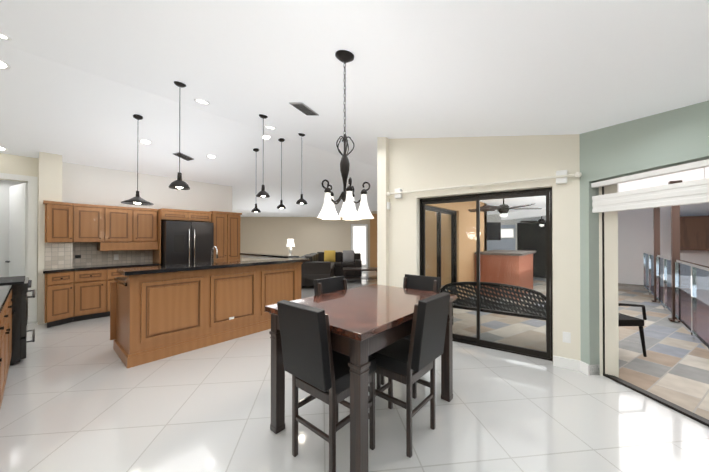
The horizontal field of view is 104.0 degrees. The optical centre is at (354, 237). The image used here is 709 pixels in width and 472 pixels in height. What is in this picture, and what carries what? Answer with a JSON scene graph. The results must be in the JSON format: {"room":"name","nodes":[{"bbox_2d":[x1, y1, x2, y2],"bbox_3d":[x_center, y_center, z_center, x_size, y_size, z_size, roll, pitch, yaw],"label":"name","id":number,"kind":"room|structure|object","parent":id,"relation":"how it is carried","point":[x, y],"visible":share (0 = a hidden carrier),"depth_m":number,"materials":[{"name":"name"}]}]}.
{"room":"kitchen","nodes":[
{"label":"kitchen","id":0,"kind":"room"},
{"bbox_2d":[0,151,351,324],"bbox_3d":[-0.776,-0.689,6.344,16.848,4.300,11.097,0,0,41],"label":"wall","id":1,"kind":"structure","parent":0,"point":[59,180],"depth_m":5.83,"materials":[{"name":"beige paint"}]},
{"bbox_2d":[5,183,27,276],"bbox_3d":[-6.067,0.252,4.972,0.825,2.380,0.282,0,0,41],"label":"hallway door","id":2,"kind":"structure","parent":1,"relation":"in","point":[18,212],"depth_m":4.94,"materials":[{"name":"white wood"}]},
{"bbox_2d":[0,173,37,322],"bbox_3d":[-5.820,0.203,4.376,0.020,2.490,1.060,0,0,41],"label":"door frame","id":3,"kind":"structure","parent":1,"relation":"attached to","point":[32,181],"depth_m":4.72,"materials":[{"name":"white wood"}]},
{"bbox_2d":[43,200,74,243],"bbox_3d":[-5.004,-0.252,4.683,0.225,0.684,0.349,0,0,41],"label":"upper cabinet","id":4,"kind":"object","parent":1,"relation":"attached to","point":[59,216],"depth_m":4.68,"materials":[{"name":"brown wood"}]},
{"bbox_2d":[71,204,158,267],"bbox_3d":[-4.641,-0.006,5.420,0.425,1.080,1.240,0,0,41],"label":"upper cabinet","id":5,"kind":"object","parent":1,"relation":"attached to","point":[90,250],"depth_m":5.33,"materials":[{"name":"brown wood"}]},
{"bbox_2d":[103,264,138,267],"bbox_3d":[-4.569,0.554,5.354,0.615,0.040,1.250,0,0,41],"label":"countertop","id":6,"kind":"structure","parent":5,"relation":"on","point":[104,265],"depth_m":5.21,"materials":[{"name":"black stone"}]},
{"bbox_2d":[240,253,298,260],"bbox_3d":[-1.987,0.925,6.262,2.010,1.070,0.260,0,0,41],"label":"wall","id":7,"kind":"structure","parent":0,"point":[252,256],"depth_m":6.25,"materials":[{"name":"beige paint"}]},
{"bbox_2d":[286,239,294,255],"bbox_3d":[-1.322,0.212,5.728,0.170,0.350,0.170,0,0,41],"label":"light","id":8,"kind":"object","parent":7,"relation":"on","point":[290,243],"visible":1,"depth_m":5.68,"materials":[{"name":"white"}]},
{"bbox_2d":[0,271,708,471],"bbox_3d":[1.579,1.466,5.612,21.158,0.021,16.500,0,0,41],"label":"floor","id":9,"kind":"structure","parent":0,"point":[78,396],"depth_m":2.29,"materials":[{"name":"tile"}]},
{"bbox_2d":[0,308,3,408],"bbox_3d":[-2.581,0.991,1.583,0.952,0.880,0.648,0,0,41],"label":"base cabinet","id":10,"kind":"object","parent":9,"relation":"on","point":[1,309],"depth_m":2.16,"materials":[{"name":"brown wood"}]},
{"bbox_2d":[4,292,11,389],"bbox_3d":[-3.299,0.995,2.207,0.952,0.880,0.648,0,0,41],"label":"base cabinet","id":11,"kind":"object","parent":9,"relation":"on","point":[6,300],"depth_m":2.63,"materials":[{"name":"brown wood"}]},
{"bbox_2d":[0,284,11,307],"bbox_3d":[-3.118,0.534,2.055,2.390,0.040,0.650,0,0,41],"label":"countertop","id":12,"kind":"structure","parent":11,"relation":"on","point":[4,289],"depth_m":2.59,"materials":[{"name":"white stone"}]},
{"bbox_2d":[0,276,34,365],"bbox_3d":[-4.242,0.931,3.184,0.760,1.020,0.749,0,0,41],"label":"range","id":13,"kind":"object","parent":9,"relation":"on","point":[20,296],"visible":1,"depth_m":3.14,"materials":[{"name":"black metal"}]},
{"bbox_2d":[43,268,74,327],"bbox_3d":[-4.906,0.989,4.589,0.485,0.920,0.348,0,0,41],"label":"base cabinet","id":14,"kind":"object","parent":9,"relation":"on","point":[59,283],"depth_m":4.51,"materials":[{"name":"brown wood"}]},
{"bbox_2d":[75,268,126,320],"bbox_3d":[-4.706,1.013,5.196,0.612,0.880,0.827,0,0,41],"label":"base cabinet","id":15,"kind":"object","parent":9,"relation":"on","point":[92,285],"depth_m":4.87,"materials":[{"name":"brown wood"}]},
{"bbox_2d":[110,268,173,367],"bbox_3d":[-2.667,0.928,3.463,0.825,1.031,0.478,0,0,41],"label":"base cabinet","id":16,"kind":"object","parent":9,"relation":"on","point":[158,312],"depth_m":3.24,"materials":[{"name":"brown wood"}]},
{"bbox_2d":[118,258,309,273],"bbox_3d":[-1.772,0.395,4.026,0.450,0.042,2.520,0,0,41],"label":"countertop","id":17,"kind":"structure","parent":16,"relation":"on","point":[268,262],"depth_m":3.62,"materials":[{"name":"black stone"}]},
{"bbox_2d":[139,264,160,266],"bbox_3d":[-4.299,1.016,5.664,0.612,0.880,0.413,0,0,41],"label":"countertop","id":18,"kind":"structure","parent":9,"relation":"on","point":[140,265],"depth_m":5.48,"materials":[{"name":"black stone"}]},
{"bbox_2d":[155,208,190,263],"bbox_3d":[-3.997,0.436,6.016,0.612,2.044,0.502,0,0,41],"label":"tall cabinet","id":19,"kind":"object","parent":9,"relation":"on","point":[164,214],"depth_m":5.80,"materials":[{"name":"brown wood"}]},
{"bbox_2d":[161,221,213,265],"bbox_3d":[-3.744,0.567,6.127,0.816,1.785,0.920,0,0,41],"label":"refrigerator","id":20,"kind":"object","parent":9,"relation":"on","point":[183,243],"visible":0.56,"depth_m":5.82,"materials":[{"name":"black metal"}]},
{"bbox_2d":[174,264,217,354],"bbox_3d":[-2.350,0.930,3.829,0.825,1.031,0.490,0,0,41],"label":"base cabinet","id":21,"kind":"object","parent":9,"relation":"on","point":[195,291],"depth_m":3.57,"materials":[{"name":"brown wood"}]},
{"bbox_2d":[191,210,214,262],"bbox_3d":[-3.670,0.438,6.393,0.612,2.044,0.497,0,0,41],"label":"tall cabinet","id":22,"kind":"object","parent":9,"relation":"on","point":[196,216],"depth_m":6.29,"materials":[{"name":"brown wood"}]},
{"bbox_2d":[215,212,241,262],"bbox_3d":[-3.285,0.441,6.836,0.612,2.044,0.678,0,0,41],"label":"tall cabinet","id":23,"kind":"object","parent":9,"relation":"on","point":[227,224],"depth_m":6.65,"materials":[{"name":"brown wood"}]},
{"bbox_2d":[218,266,253,342],"bbox_3d":[-2.017,0.932,4.212,0.825,1.031,0.525,0,0,41],"label":"base cabinet","id":24,"kind":"object","parent":9,"relation":"on","point":[235,283],"depth_m":3.97,"materials":[{"name":"brown wood"}]},
{"bbox_2d":[242,260,277,332],"bbox_3d":[-1.707,0.935,4.569,0.825,1.031,0.490,0,0,41],"label":"base cabinet","id":25,"kind":"object","parent":9,"relation":"on","point":[265,277],"depth_m":4.31,"materials":[{"name":"brown wood"}]},
{"bbox_2d":[278,262,301,301],"bbox_3d":[-1.378,0.937,4.948,0.825,1.031,0.515,0,0,41],"label":"base cabinet","id":26,"kind":"object","parent":9,"relation":"on","point":[289,273],"depth_m":4.67,"materials":[{"name":"brown wood"}]},
{"bbox_2d":[277,300,375,471],"bbox_3d":[-0.168,0.917,1.813,0.388,1.031,0.535,0,0,41],"label":"stool","id":27,"kind":"object","parent":9,"relation":"on","point":[316,365],"visible":0.96,"depth_m":1.64,"materials":[{"name":"black leather"}]},
{"bbox_2d":[299,252,361,285],"bbox_3d":[-0.710,1.019,9.347,2.006,0.920,3.056,0,0,-1],"label":"sectional sofa","id":28,"kind":"object","parent":9,"relation":"on","point":[316,267],"visible":0.75,"depth_m":8.10,"materials":[{"name":"black leather"}]},
{"bbox_2d":[324,250,334,261],"bbox_3d":[-0.924,0.707,10.356,0.385,0.410,0.362,0,0,41],"label":"pillow","id":29,"kind":"object","parent":28,"relation":"on","point":[329,255],"visible":0.96,"depth_m":10.30,"materials":[{"name":"yellow fabric"}]},
{"bbox_2d":[343,250,353,261],"bbox_3d":[-0.224,0.707,10.369,0.385,0.410,0.362,0,0,41],"label":"pillow","id":30,"kind":"object","parent":28,"relation":"on","point":[348,255],"visible":1,"depth_m":10.31,"materials":[{"name":"grey fabric"}]},
{"bbox_2d":[313,276,380,389],"bbox_3d":[-0.068,0.922,2.635,0.535,1.031,0.388,0,0,41],"label":"stool","id":31,"kind":"object","parent":9,"relation":"on","point":[329,285],"visible":0.08,"depth_m":2.72,"materials":[{"name":"black leather"}]},
{"bbox_2d":[343,267,376,279],"bbox_3d":[0.243,1.253,9.138,1.250,0.450,0.650,0,0,-1],"label":"coffee table","id":32,"kind":"object","parent":9,"relation":"on","point":[359,269],"visible":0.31,"depth_m":9.07,"materials":[{"name":"black wood"}]},
{"bbox_2d":[265,284,456,471],"bbox_3d":[0.125,0.975,2.268,0.930,0.920,1.350,0,0,41],"label":"dining table","id":33,"kind":"object","parent":9,"relation":"on","point":[366,321],"visible":0.71,"depth_m":1.91,"materials":[{"name":"brown wood"}]},
{"bbox_2d":[368,292,449,457],"bbox_3d":[0.369,0.918,2.038,0.535,1.031,0.388,0,0,41],"label":"stool","id":34,"kind":"object","parent":9,"relation":"on","point":[408,363],"visible":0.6,"depth_m":1.87,"materials":[{"name":"black leather"}]},
{"bbox_2d":[381,274,439,398],"bbox_3d":[0.561,0.923,2.771,0.388,1.031,0.535,0,0,41],"label":"stool","id":35,"kind":"object","parent":9,"relation":"on","point":[424,283],"visible":0.21,"depth_m":2.88,"materials":[{"name":"black leather"}]},
{"bbox_2d":[440,282,545,324],"bbox_3d":[1.989,1.032,3.981,1.340,0.834,0.636,0,0,34],"label":"bench","id":36,"kind":"object","parent":9,"relation":"on","point":[470,304],"depth_m":3.70,"materials":[{"name":"black metal"}]},
{"bbox_2d":[474,250,535,299],"bbox_3d":[4.080,0.925,7.404,1.045,1.085,2.020,0,0,41],"label":"bar","id":37,"kind":"object","parent":9,"relation":"on","point":[520,280],"depth_m":6.74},
{"bbox_2d":[618,303,646,356],"bbox_3d":[3.138,0.943,3.566,0.728,1.001,0.572,0,0,-1],"label":"chair","id":38,"kind":"object","parent":9,"relation":"on","point":[625,320],"visible":0.27,"depth_m":3.32,"materials":[{"name":"black metal"}]},
{"bbox_2d":[652,207,662,301],"bbox_3d":[6.835,0.250,6.261,0.160,2.420,0.160,0,0,41],"label":"post","id":39,"kind":"object","parent":9,"relation":"on","point":[656,211],"depth_m":6.24,"materials":[{"name":"brown"}]},
{"bbox_2d":[668,180,681,321],"bbox_3d":[5.570,0.241,4.803,0.160,2.420,0.160,0,0,41],"label":"post","id":40,"kind":"object","parent":9,"relation":"on","point":[675,232],"depth_m":4.78,"materials":[{"name":"brown"}]},
{"bbox_2d":[643,251,708,351],"bbox_3d":[6.160,0.920,5.479,0.044,1.070,6.300,0,0,41],"label":"glass railing","id":41,"kind":"object","parent":9,"relation":"on","point":[693,328],"visible":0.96,"depth_m":4.45,"materials":[{"name":"silver metal"}]},
{"bbox_2d":[0,0,708,216],"bbox_3d":[-1.354,-1.395,5.395,9.557,0.980,15.245,0,0,0],"label":"ceiling","id":42,"kind":"structure","parent":0,"point":[82,82],"depth_m":2.44,"materials":[{"name":"white paint"}]},
{"bbox_2d":[0,146,7,150],"bbox_3d":[-5.607,-1.399,4.361,0.186,0.040,0.188,0,0,32],"label":"recessed light","id":43,"kind":"object","parent":42,"relation":"in","point":[1,148],"depth_m":4.40,"materials":[{"name":"white"}]},
{"bbox_2d":[0,59,10,69],"bbox_3d":[-3.778,-1.834,2.922,0.186,0.040,0.188,0,0,32],"label":"recessed light","id":44,"kind":"object","parent":42,"relation":"in","point":[4,65],"depth_m":2.96,"materials":[{"name":"white"}]},
{"bbox_2d":[0,33,11,40],"bbox_3d":[-3.260,-1.843,2.514,0.186,0.040,0.188,0,0,32],"label":"recessed light","id":45,"kind":"object","parent":42,"relation":"in","point":[2,36],"depth_m":2.56,"materials":[{"name":"white"}]},
{"bbox_2d":[121,114,153,204],"bbox_3d":[-3.187,-1.131,4.073,0.382,1.305,0.382,0,0,41],"label":"pendant light","id":46,"kind":"object","parent":42,"relation":"hanging from","point":[137,200],"visible":1,"depth_m":4.05,"materials":[{"name":"black metal"}]},
{"bbox_2d":[139,139,151,144],"bbox_3d":[-3.581,-1.631,4.747,0.186,0.040,0.188,0,0,32],"label":"recessed light","id":47,"kind":"object","parent":42,"relation":"in","point":[143,141],"depth_m":4.75,"materials":[{"name":"white"}]},
{"bbox_2d":[169,81,189,189],"bbox_3d":[-1.977,-1.147,3.134,0.205,1.207,0.205,0,0,41],"label":"pendant light","id":48,"kind":"object","parent":42,"relation":"hanging from","point":[178,184],"visible":1,"depth_m":3.12,"materials":[{"name":"black metal"}]},
{"bbox_2d":[173,152,193,160],"bbox_3d":[-3.341,-1.575,5.423,0.168,0.068,0.365,0,0,14],"label":"ceiling vent","id":49,"kind":"object","parent":42,"relation":"in","point":[183,156],"depth_m":5.41,"materials":[{"name":"grey metal"}]},
{"bbox_2d":[194,99,209,104],"bbox_3d":[-2.039,-1.810,3.704,0.186,0.040,0.188,0,0,32],"label":"recessed light","id":50,"kind":"object","parent":42,"relation":"in","point":[197,100],"depth_m":3.71,"materials":[{"name":"white"}]},
{"bbox_2d":[206,154,216,158],"bbox_3d":[-2.882,-1.622,5.585,0.186,0.040,0.188,0,0,32],"label":"recessed light","id":51,"kind":"object","parent":42,"relation":"in","point":[210,156],"depth_m":5.59,"materials":[{"name":"white"}]},
{"bbox_2d":[251,148,260,211],"bbox_3d":[-1.972,-1.131,5.550,0.180,1.270,0.180,0,0,41],"label":"pendant light","id":52,"kind":"object","parent":42,"relation":"hanging from","point":[255,209],"visible":1,"depth_m":5.51,"materials":[{"name":"black metal"}]},
{"bbox_2d":[256,114,269,197],"bbox_3d":[-1.310,-1.163,3.975,0.185,1.181,0.185,0,0,41],"label":"pendant light","id":53,"kind":"object","parent":42,"relation":"hanging from","point":[262,193],"visible":1,"depth_m":3.95,"materials":[{"name":"black metal"}]},
{"bbox_2d":[261,135,270,139],"bbox_3d":[-1.637,-1.851,5.134,0.186,0.040,0.188,0,0,32],"label":"recessed light","id":54,"kind":"object","parent":42,"relation":"in","point":[266,137],"depth_m":5.14,"materials":[{"name":"white"}]},
{"bbox_2d":[277,138,285,208],"bbox_3d":[-1.398,-1.209,5.302,0.171,1.334,0.171,0,0,41],"label":"pendant light","id":55,"kind":"object","parent":42,"relation":"hanging from","point":[281,205],"visible":1,"depth_m":5.30,"materials":[{"name":"black metal"}]},
{"bbox_2d":[296,133,306,204],"bbox_3d":[-0.911,-1.180,4.787,0.193,1.223,0.193,0,0,41],"label":"pendant light","id":56,"kind":"object","parent":42,"relation":"hanging from","point":[301,200],"visible":1,"depth_m":4.75,"materials":[{"name":"black metal"}]},
{"bbox_2d":[289,102,318,115],"bbox_3d":[-0.615,-1.577,3.421,0.188,0.067,0.402,0,0,20],"label":"ceiling vent","id":57,"kind":"object","parent":42,"relation":"in","point":[304,108],"depth_m":3.38,"materials":[{"name":"grey metal"}]},
{"bbox_2d":[317,50,373,219],"bbox_3d":[-0.082,-0.753,2.066,0.409,1.227,0.419,0,0,41],"label":"chandelier","id":58,"kind":"object","parent":42,"relation":"hanging from","point":[348,211],"visible":1,"depth_m":2.02,"materials":[{"name":"black"}]},
{"bbox_2d":[352,219,367,223],"bbox_3d":[2.127,-0.652,12.400,4.170,4.300,2.183,0,0,41],"label":"wall","id":59,"kind":"structure","parent":0,"point":[363,221],"depth_m":12.98,"materials":[{"name":"beige paint"}]},
{"bbox_2d":[351,224,367,266],"bbox_3d":[0.230,0.447,12.938,0.780,2.110,0.058,0,0,-1],"label":"door","id":60,"kind":"structure","parent":59,"relation":"attached to","point":[359,238],"depth_m":12.94,"materials":[{"name":"white"}]},
{"bbox_2d":[368,211,376,266],"bbox_3d":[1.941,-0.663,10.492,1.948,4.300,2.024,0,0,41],"label":"wall","id":61,"kind":"structure","parent":0,"point":[372,223],"depth_m":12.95,"materials":[{"name":"brown wood"}]},
{"bbox_2d":[425,201,486,298],"bbox_3d":[2.136,-0.690,6.200,0.250,4.300,4.702,0,0,41],"label":"wall","id":62,"kind":"structure","parent":0,"point":[467,261],"depth_m":6.22,"materials":[{"name":"beige paint"}]},
{"bbox_2d":[425,205,456,293],"bbox_3d":[1.728,0.433,5.686,0.100,2.047,1.694,0,0,41],"label":"sliding door","id":63,"kind":"structure","parent":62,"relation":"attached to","point":[453,225],"depth_m":6.01,"materials":[{"name":"brown metal"}]},
{"bbox_2d":[377,134,618,377],"bbox_3d":[1.579,-0.706,3.644,2.746,4.300,0.320,0,0,34],"label":"wall","id":64,"kind":"structure","parent":0,"point":[407,164],"depth_m":3.37,"materials":[{"name":"beige paint"}]},
{"bbox_2d":[387,170,581,209],"bbox_3d":[1.456,-0.576,3.584,2.304,0.300,0.113,0,0,34],"label":"curtain rod","id":65,"kind":"object","parent":64,"relation":"attached to","point":[561,176],"visible":0.98,"depth_m":3.31,"materials":[{"name":"white metal"}]},
{"bbox_2d":[420,188,552,360],"bbox_3d":[1.658,0.436,3.704,1.604,2.017,0.080,0,0,34],"label":"sliding door","id":66,"kind":"structure","parent":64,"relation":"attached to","point":[499,346],"depth_m":3.55,"materials":[{"name":"brown metal"}]},
{"bbox_2d":[563,332,570,342],"bbox_3d":[2.333,1.103,3.046,0.070,0.115,0.008,0,0,34],"label":"outlet","id":67,"kind":"object","parent":64,"relation":"attached to","point":[566,337],"visible":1,"depth_m":3.04,"materials":[{"name":"white plastic"}]},
{"bbox_2d":[553,355,599,375],"bbox_3d":[2.393,1.385,2.981,0.413,0.110,0.108,0,0,41],"label":"baseboard","id":68,"kind":"structure","parent":64,"relation":"attached to","point":[573,364],"depth_m":3.00,"materials":[{"name":"white"}]},
{"bbox_2d":[480,167,708,219],"bbox_3d":[5.071,-0.873,4.170,11.026,0.300,11.669,0,0,41],"label":"ceiling","id":69,"kind":"structure","parent":0,"point":[657,181],"depth_m":6.69,"materials":[{"name":"white paint"}]},
{"bbox_2d":[487,222,500,239],"bbox_3d":[4.032,-0.426,8.343,0.527,1.041,0.717,0,0,41],"label":"television","id":70,"kind":"object","parent":69,"relation":"hanging from","point":[496,227],"depth_m":8.35,"materials":[{"name":"black plastic"}]},
{"bbox_2d":[468,199,541,216],"bbox_3d":[2.891,-0.676,5.450,1.243,0.578,1.301,0,0,41],"label":"fan","id":71,"kind":"object","parent":69,"relation":"hanging from","point":[502,208],"depth_m":5.34,"materials":[{"name":"black metal"}]},
{"bbox_2d":[520,216,545,226],"bbox_3d":[6.296,-0.647,9.256,1.254,0.588,1.300,0,0,41],"label":"fan","id":72,"kind":"object","parent":69,"relation":"hanging from","point":[541,223],"depth_m":9.28,"materials":[{"name":"black metal"}]},
{"bbox_2d":[487,203,708,289],"bbox_3d":[9.013,-0.126,8.504,11.690,3.200,0.200,0,0,41],"label":"wall","id":73,"kind":"structure","parent":0,"point":[635,234],"depth_m":8.52,"materials":[{"name":"beige paint"}]},
{"bbox_2d":[501,228,514,237],"bbox_3d":[5.991,-0.150,10.965,0.600,0.400,0.043,0,0,41],"label":"window","id":74,"kind":"structure","parent":73,"relation":"in","point":[507,232],"depth_m":10.91,"materials":[{"name":"white glass"}]},
{"bbox_2d":[515,221,545,277],"bbox_3d":[6.700,0.441,10.329,1.220,2.090,0.068,0,0,41],"label":"door frame","id":75,"kind":"structure","parent":73,"relation":"attached to","point":[527,238],"depth_m":10.31,"materials":[{"name":"black"}]},
{"bbox_2d":[680,215,708,250],"bbox_3d":[9.484,-0.106,7.713,0.720,0.950,0.372,0,0,41],"label":"upper cabinet","id":76,"kind":"object","parent":73,"relation":"attached to","point":[694,233],"visible":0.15,"depth_m":7.57,"materials":[{"name":"brown wood"}]},
{"bbox_2d":[580,101,708,374],"bbox_3d":[2.809,-0.725,0.671,0.210,4.300,5.300,0,0,-7],"label":"wall","id":77,"kind":"structure","parent":0,"point":[674,137],"depth_m":2.62,"materials":[{"name":"green paint"}]},
{"bbox_2d":[591,159,708,212],"bbox_3d":[2.651,-0.414,1.582,0.065,0.310,2.630,0,0,-7],"label":"roman shade","id":78,"kind":"object","parent":77,"relation":"attached to","point":[688,192],"visible":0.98,"depth_m":2.33,"materials":[{"name":"white fabric"}]},
{"bbox_2d":[602,186,708,426],"bbox_3d":[2.767,0.423,1.590,0.072,2.017,2.644,0,0,-7],"label":"frame","id":79,"kind":"object","parent":77,"relation":"attached to","point":[687,413],"visible":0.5,"depth_m":2.64,"materials":[{"name":"brown metal"}]},
{"label":"outside","id":80,"kind":"structure","parent":0,"visible":0},
{"bbox_2d":[646,285,708,343],"bbox_3d":[8.250,1.438,3.323,5.880,0.001,8.590,0,0,41],"label":"floor","id":81,"kind":"structure","parent":80,"point":[700,306],"depth_m":5.80,"materials":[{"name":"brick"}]}
]}

